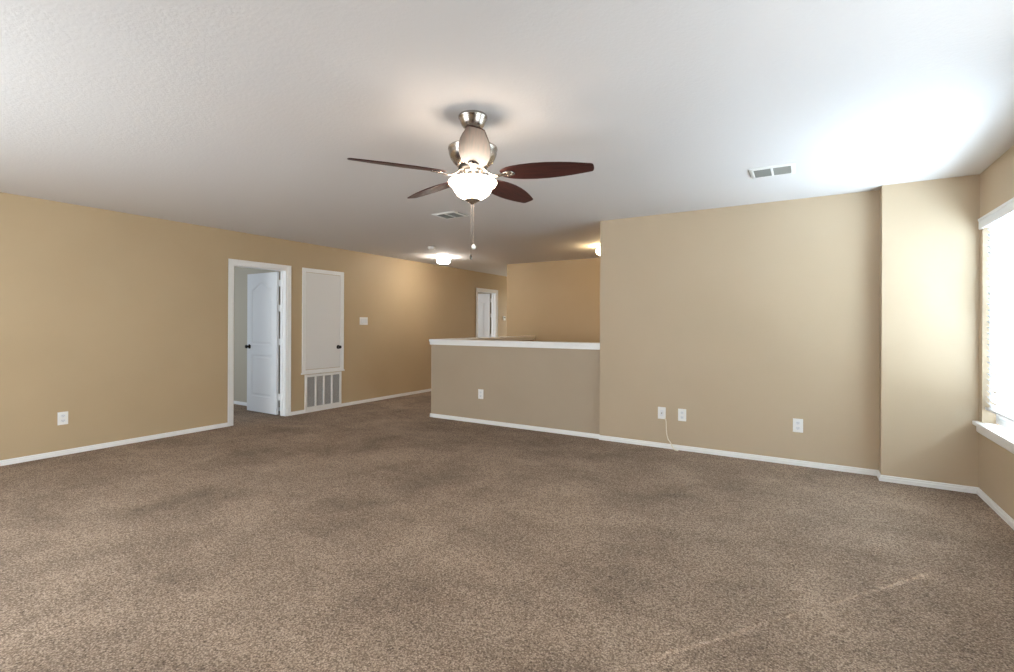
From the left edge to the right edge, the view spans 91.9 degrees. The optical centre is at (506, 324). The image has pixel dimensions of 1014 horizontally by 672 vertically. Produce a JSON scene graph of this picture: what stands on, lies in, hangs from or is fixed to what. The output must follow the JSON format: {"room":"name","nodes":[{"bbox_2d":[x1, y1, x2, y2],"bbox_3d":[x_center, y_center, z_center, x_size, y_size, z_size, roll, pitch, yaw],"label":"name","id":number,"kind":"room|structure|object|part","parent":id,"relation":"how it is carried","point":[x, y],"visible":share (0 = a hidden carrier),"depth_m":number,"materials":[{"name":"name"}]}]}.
{"room":"empty living room","nodes":[
{"label":"empty living room","id":0,"kind":"room"},
{"bbox_2d":[0,192,506,459],"bbox_3d":[-2.663,0.043,7.536,0.120,2.440,12.670,0,0,31],"label":"wall","id":1,"kind":"structure","parent":0,"point":[115,321],"depth_m":5.37,"materials":[{"name":"beige paint"}]},
{"bbox_2d":[57,411,67,424],"bbox_3d":[-4.289,0.901,4.735,0.008,0.124,0.080,0,0,31],"label":"wall outlet","id":2,"kind":"object","parent":1,"relation":"attached to","point":[62,418],"visible":1,"depth_m":4.73,"materials":[{"name":"white plastic"}]},
{"bbox_2d":[0,389,430,465],"bbox_3d":[-2.611,1.252,7.501,0.014,0.075,12.430,0,0,31],"label":"baseboard","id":3,"kind":"structure","parent":1,"relation":"attached to","point":[204,428],"depth_m":5.31,"materials":[{"name":"white paint"}]},
{"bbox_2d":[228,259,291,426],"bbox_3d":[-3.605,0.217,6.682,0.880,2.085,0.870,0,0,31],"label":"door","id":4,"kind":"structure","parent":1,"relation":"in","point":[263,307],"depth_m":6.84,"materials":[{"name":"white paint"}]},
{"bbox_2d":[301,268,344,374],"bbox_3d":[-2.705,-0.054,7.281,0.069,1.525,0.754,0,0,31],"label":"access door","id":5,"kind":"structure","parent":1,"relation":"in","point":[322,294],"depth_m":7.29,"materials":[{"name":"white paint"}]},
{"bbox_2d":[304,371,341,410],"bbox_3d":[-2.729,0.978,7.299,0.020,0.522,0.644,0,0,31],"label":"air vent","id":6,"kind":"object","parent":1,"relation":"in","point":[322,390],"visible":1,"depth_m":7.29,"materials":[{"name":"white metal"}]},
{"bbox_2d":[360,317,367,324],"bbox_3d":[-2.326,-0.064,7.965,0.011,0.124,0.168,0,0,31],"label":"switch plate","id":7,"kind":"object","parent":1,"relation":"attached to","point":[363,320],"visible":1,"depth_m":7.96,"materials":[{"name":"white plastic"}]},
{"bbox_2d":[476,288,497,337],"bbox_3d":[-0.808,0.229,11.284,0.865,2.085,0.880,0,0,31],"label":"door","id":8,"kind":"structure","parent":1,"relation":"in","point":[483,315],"depth_m":11.43,"materials":[{"name":"white paint"}]},
{"bbox_2d":[234,267,279,406],"bbox_3d":[-5.411,0.033,6.646,3.657,2.440,3.360,0,0,31],"label":"wall","id":9,"kind":"structure","parent":0,"point":[240,273],"depth_m":7.73,"materials":[{"name":"beige paint"}]},
{"bbox_2d":[234,401,279,410],"bbox_3d":[-4.559,1.232,7.943,3.537,0.049,0.014,0,0,31],"label":"baseboard","id":10,"kind":"structure","parent":9,"relation":"attached to","point":[235,402],"depth_m":7.69,"materials":[{"name":"white paint"}]},
{"bbox_2d":[478,292,490,333],"bbox_3d":[-1.748,0.047,11.436,2.357,2.440,2.190,0,0,31],"label":"wall","id":11,"kind":"structure","parent":0,"point":[478,292],"depth_m":11.76,"materials":[{"name":"beige paint"}]},
{"bbox_2d":[0,391,1013,671],"bbox_3d":[-1.071,1.330,6.568,11.170,0.120,12.670,0,0,31],"label":"floor","id":12,"kind":"structure","parent":0,"point":[385,535],"depth_m":2.66,"materials":[{"name":"brown carpet"}]},
{"bbox_2d":[0,0,1013,276],"bbox_3d":[-1.060,-1.230,6.568,11.170,0.120,12.670,0,0,31],"label":"ceiling","id":13,"kind":"structure","parent":0,"point":[245,116],"depth_m":2.60,"materials":[{"name":"white paint"}]},
{"bbox_2d":[437,256,449,263],"bbox_3d":[-1.089,-1.111,8.403,0.224,0.118,0.224,0,0,31],"label":"ceiling light","id":14,"kind":"object","parent":13,"relation":"attached to","point":[440,259],"visible":1,"depth_m":8.32,"materials":[{"name":"white glass"}]},
{"bbox_2d":[431,211,468,218],"bbox_3d":[-0.599,-1.221,5.202,0.304,0.130,0.260,0,0,31],"label":"ceiling vent","id":15,"kind":"object","parent":13,"relation":"in","point":[451,214],"visible":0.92,"depth_m":5.18,"materials":[{"name":"white metal"}]},
{"bbox_2d":[347,110,593,259],"bbox_3d":[-0.164,-0.775,2.785,1.281,0.783,1.225,0,0,31],"label":"ceiling fan","id":16,"kind":"object","parent":13,"relation":"hanging from","point":[473,153],"visible":1,"depth_m":2.66,"materials":[{"name":"brown wood"}]},
{"bbox_3d":[-0.572,-0.838,2.574,0.508,0.006,0.160,0,13,-23],"label":"blade","id":17,"kind":"part","parent":16,"relation":"part of","materials":[{"name":"brown wood"}]},
{"bbox_3d":[-0.465,-0.838,3.048,0.160,0.006,0.508,-17,11,-40],"label":"blade","id":18,"kind":"part","parent":16,"relation":"part of","materials":[{"name":"brown wood"}]},
{"bbox_3d":[-0.326,-0.844,2.678,0.182,0.049,0.060,0,13,-23],"label":"blade arm","id":19,"kind":"part","parent":16,"relation":"part of","materials":[{"name":"silver metal"}]},
{"bbox_3d":[-0.192,-0.760,2.737,0.270,0.123,0.270,0,0,31],"label":"lamp shade","id":20,"kind":"part","parent":16,"relation":"part of","materials":[{"name":"white glass"}]},
{"bbox_3d":[-0.176,-0.843,2.591,0.060,0.049,0.182,13,-1,-5],"label":"blade arm","id":21,"kind":"part","parent":16,"relation":"part of","materials":[{"name":"silver metal"}]},
{"bbox_3d":[-0.153,-0.837,2.325,0.160,0.006,0.508,13,-1,-5],"label":"blade","id":22,"kind":"part","parent":16,"relation":"part of","materials":[{"name":"brown wood"}]},
{"bbox_3d":[-0.048,-0.843,2.706,0.182,0.049,0.060,0,-13,13],"label":"blade arm","id":23,"kind":"part","parent":16,"relation":"part of","materials":[{"name":"silver metal"}]},
{"bbox_3d":[0.020,-0.836,3.093,0.160,0.006,0.508,-15,-8,30],"label":"blade","id":24,"kind":"part","parent":16,"relation":"part of","materials":[{"name":"brown wood"}]},
{"bbox_3d":[0.212,-0.835,2.646,0.508,0.006,0.160,0,-13,13],"label":"blade","id":25,"kind":"part","parent":16,"relation":"part of","materials":[{"name":"brown wood"}]},
{"bbox_2d":[596,245,599,254],"bbox_3d":[1.396,-1.089,7.178,0.184,0.142,0.184,0,0,31],"label":"ceiling light","id":26,"kind":"object","parent":13,"relation":"attached to","point":[598,246],"visible":0.21,"depth_m":7.14,"materials":[{"name":"white glass"}]},
{"bbox_2d":[748,162,795,178],"bbox_3d":[1.987,-1.211,3.677,0.304,0.130,0.260,0,0,31],"label":"ceiling vent","id":27,"kind":"object","parent":13,"relation":"in","point":[788,168],"visible":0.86,"depth_m":3.65,"materials":[{"name":"white metal"}]},
{"bbox_2d":[431,345,599,433],"bbox_3d":[0.031,0.774,6.192,2.459,1.000,0.110,0,0,31],"label":"wall","id":28,"kind":"structure","parent":0,"point":[555,388],"depth_m":6.05,"materials":[{"name":"beige paint"}]},
{"bbox_2d":[478,389,482,398],"bbox_3d":[-0.340,0.895,6.347,0.080,0.124,0.008,0,0,31],"label":"wall outlet","id":29,"kind":"object","parent":28,"relation":"attached to","point":[480,391],"visible":1,"depth_m":6.35,"materials":[{"name":"white plastic"}]},
{"bbox_2d":[429,339,599,349],"bbox_3d":[0.024,0.237,6.198,2.481,0.074,0.164,0,0,31],"label":"wall cap","id":30,"kind":"object","parent":28,"relation":"on","point":[495,343],"visible":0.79,"depth_m":6.03,"materials":[{"name":"white paint"}]},
{"bbox_2d":[430,413,599,438],"bbox_3d":[0.713,1.253,7.341,2.465,0.049,2.813,0,0,31],"label":"baseboard","id":31,"kind":"structure","parent":28,"relation":"attached to","point":[535,428],"depth_m":6.04,"materials":[{"name":"white paint"}]},
{"bbox_2d":[507,258,599,342],"bbox_3d":[1.687,0.061,8.590,2.650,2.440,6.952,0,0,-19],"label":"wall","id":32,"kind":"structure","parent":0,"point":[549,301],"depth_m":8.89,"materials":[{"name":"beige paint"}]},
{"bbox_2d":[600,174,979,486],"bbox_3d":[2.405,0.064,4.630,3.214,2.440,0.271,0,0,31],"label":"wall","id":33,"kind":"structure","parent":0,"point":[854,317],"depth_m":4.46,"materials":[{"name":"beige paint"}]},
{"bbox_2d":[658,407,665,418],"bbox_3d":[1.614,0.919,5.116,0.080,0.124,0.016,0,0,31],"label":"cable plate","id":34,"kind":"object","parent":33,"relation":"attached to","point":[661,410],"visible":1,"depth_m":5.12,"materials":[{"name":"white plastic"}]},
{"bbox_2d":[664,418,677,450],"bbox_3d":[1.692,1.123,5.045,0.023,0.316,0.160,0,0,-39],"label":"cable","id":35,"kind":"object","parent":34,"relation":"hanging from","point":[664,418],"visible":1,"depth_m":5.07,"materials":[{"name":"beige plastic"}]},
{"bbox_2d":[678,409,685,420],"bbox_3d":[1.790,0.920,5.014,0.080,0.124,0.008,0,0,31],"label":"wall outlet","id":36,"kind":"object","parent":33,"relation":"attached to","point":[681,412],"visible":1,"depth_m":5.01,"materials":[{"name":"white plastic"}]},
{"bbox_2d":[599,435,977,493],"bbox_3d":[2.314,1.259,4.604,3.094,0.049,0.165,0,0,31],"label":"baseboard","id":37,"kind":"structure","parent":33,"relation":"attached to","point":[923,483],"depth_m":4.44,"materials":[{"name":"white paint"}]},
{"bbox_2d":[793,418,802,432],"bbox_3d":[2.662,0.920,4.486,0.080,0.124,0.008,0,0,31],"label":"wall outlet","id":38,"kind":"object","parent":33,"relation":"attached to","point":[797,423],"visible":1,"depth_m":4.48,"materials":[{"name":"white plastic"}]},
{"bbox_2d":[979,145,1013,519],"bbox_3d":[2.014,0.062,1.001,0.120,2.440,6.341,0,0,31],"label":"wall","id":39,"kind":"structure","parent":0,"point":[996,463],"depth_m":3.57,"materials":[{"name":"beige paint"}]},
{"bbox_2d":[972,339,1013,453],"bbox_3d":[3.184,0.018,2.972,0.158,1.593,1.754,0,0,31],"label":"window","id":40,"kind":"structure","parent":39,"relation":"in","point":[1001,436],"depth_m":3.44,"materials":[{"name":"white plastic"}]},
{"bbox_3d":[3.163,0.745,2.983,0.116,0.030,1.754,0,0,31],"label":"sill","id":41,"kind":"part","parent":40,"relation":"part of","materials":[{"name":"white paint"}]},
{"bbox_2d":[978,197,1013,421],"bbox_3d":[3.170,-0.087,2.982,0.082,1.433,1.675,0,0,31],"label":"window blind","id":42,"kind":"object","parent":40,"relation":"attached to","point":[1000,220],"visible":1,"depth_m":3.42,"materials":[{"name":"white plastic"}]},
{"bbox_3d":[3.179,0.621,2.974,0.044,0.018,1.585,0,0,31],"label":"rail","id":43,"kind":"part","parent":42,"relation":"part of","materials":[{"name":"white plastic"}]},
{"bbox_3d":[3.234,-0.024,2.942,0.042,1.508,1.605,0,0,31],"label":"frame","id":44,"kind":"part","parent":40,"relation":"part of","materials":[{"name":"white plastic"}]},
{"bbox_3d":[3.234,-0.024,2.942,0.034,1.418,1.515,0,0,31],"label":"sash","id":45,"kind":"part","parent":40,"relation":"part of","materials":[{"name":"white plastic"}]},
{"bbox_2d":[977,487,1013,529],"bbox_3d":[1.983,1.258,1.087,0.014,0.049,6.221,0,0,31],"label":"baseboard","id":46,"kind":"structure","parent":39,"relation":"attached to","point":[980,493],"depth_m":3.37,"materials":[{"name":"white paint"}]},
{"bbox_3d":[-0.247,0.773,7.996,0.113,1.000,2.689,0,0,31],"label":"wall","id":47,"kind":"structure","parent":0,"visible":0},
{"bbox_2d":[448,336,534,340],"bbox_3d":[-0.237,0.236,8.009,0.169,0.074,2.660,0,0,31],"label":"wall cap","id":48,"kind":"object","parent":47,"relation":"on","point":[507,338],"visible":0.55,"depth_m":8.22,"materials":[{"name":"white paint"}]}
]}

